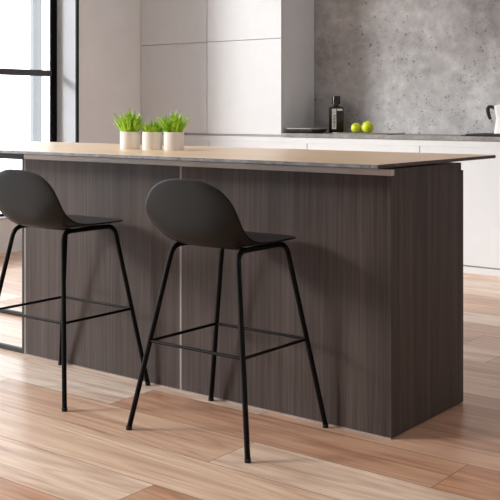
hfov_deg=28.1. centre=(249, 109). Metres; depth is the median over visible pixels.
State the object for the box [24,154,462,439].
kitchen island
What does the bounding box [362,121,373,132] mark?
lime
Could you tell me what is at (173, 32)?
upper cabinet
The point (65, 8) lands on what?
trim
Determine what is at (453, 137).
countertop
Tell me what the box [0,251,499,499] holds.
floor
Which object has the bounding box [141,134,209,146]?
base cabinet
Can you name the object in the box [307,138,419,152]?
base cabinet
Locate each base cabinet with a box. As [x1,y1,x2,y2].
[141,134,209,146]
[209,136,306,148]
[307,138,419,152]
[420,140,499,276]
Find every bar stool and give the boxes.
[0,169,149,411]
[126,179,328,463]
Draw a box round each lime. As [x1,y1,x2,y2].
[351,123,360,132]
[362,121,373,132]
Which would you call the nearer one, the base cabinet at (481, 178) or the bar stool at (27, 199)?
the bar stool at (27, 199)
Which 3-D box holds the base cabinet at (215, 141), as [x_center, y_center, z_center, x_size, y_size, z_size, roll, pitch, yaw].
[0.188,0.655,8.028,0.970,0.890,0.447,0,0,38]
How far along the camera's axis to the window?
8.18 m
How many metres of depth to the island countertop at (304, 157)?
3.93 m
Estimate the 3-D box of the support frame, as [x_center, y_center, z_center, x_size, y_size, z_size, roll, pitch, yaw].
[-1.262,0.644,5.037,1.039,0.913,0.536,0,0,38]
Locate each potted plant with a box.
[112,110,146,148]
[140,119,162,149]
[156,109,192,150]
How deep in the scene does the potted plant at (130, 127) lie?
4.44 m
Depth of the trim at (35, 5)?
10.70 m
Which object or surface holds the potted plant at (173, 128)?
on the island countertop at (304, 157)
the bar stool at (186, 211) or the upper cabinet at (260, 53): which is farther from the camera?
the upper cabinet at (260, 53)
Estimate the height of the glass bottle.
0.286 m
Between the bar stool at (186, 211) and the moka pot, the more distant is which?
the moka pot
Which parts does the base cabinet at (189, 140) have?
door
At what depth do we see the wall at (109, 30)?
8.30 m
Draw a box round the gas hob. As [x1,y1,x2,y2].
[461,133,499,136]
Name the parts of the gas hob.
hob plate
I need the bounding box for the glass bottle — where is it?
[329,96,343,132]
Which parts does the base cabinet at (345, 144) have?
door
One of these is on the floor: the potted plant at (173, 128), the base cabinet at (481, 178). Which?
the base cabinet at (481, 178)
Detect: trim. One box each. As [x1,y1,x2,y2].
[30,0,41,141]
[57,0,74,142]
[75,0,78,142]
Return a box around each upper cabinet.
[141,0,207,134]
[207,0,313,136]
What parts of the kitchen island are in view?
panel, metal rail, panel, panel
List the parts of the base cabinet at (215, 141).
door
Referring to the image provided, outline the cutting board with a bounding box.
[333,132,404,134]
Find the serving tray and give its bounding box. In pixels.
[286,128,327,132]
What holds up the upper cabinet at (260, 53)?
attached to the wall at (397, 66)
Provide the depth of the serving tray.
7.61 m
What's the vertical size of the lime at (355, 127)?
0.075 m
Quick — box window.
[0,0,56,216]
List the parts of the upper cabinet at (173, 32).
door, door, gap rail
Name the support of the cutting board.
on the countertop at (453, 137)
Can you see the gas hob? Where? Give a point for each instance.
(471, 134)
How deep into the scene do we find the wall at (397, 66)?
7.53 m
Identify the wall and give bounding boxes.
[0,0,141,253]
[314,0,499,134]
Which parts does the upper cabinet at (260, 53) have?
gap rail, door, door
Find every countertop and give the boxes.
[0,140,495,168]
[281,132,499,141]
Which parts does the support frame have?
rail, rail, rail, post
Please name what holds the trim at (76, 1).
attached to the wall at (109, 30)
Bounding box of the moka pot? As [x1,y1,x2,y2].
[486,104,499,133]
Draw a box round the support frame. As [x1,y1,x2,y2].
[0,153,23,353]
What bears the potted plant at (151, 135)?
on the island countertop at (304, 157)

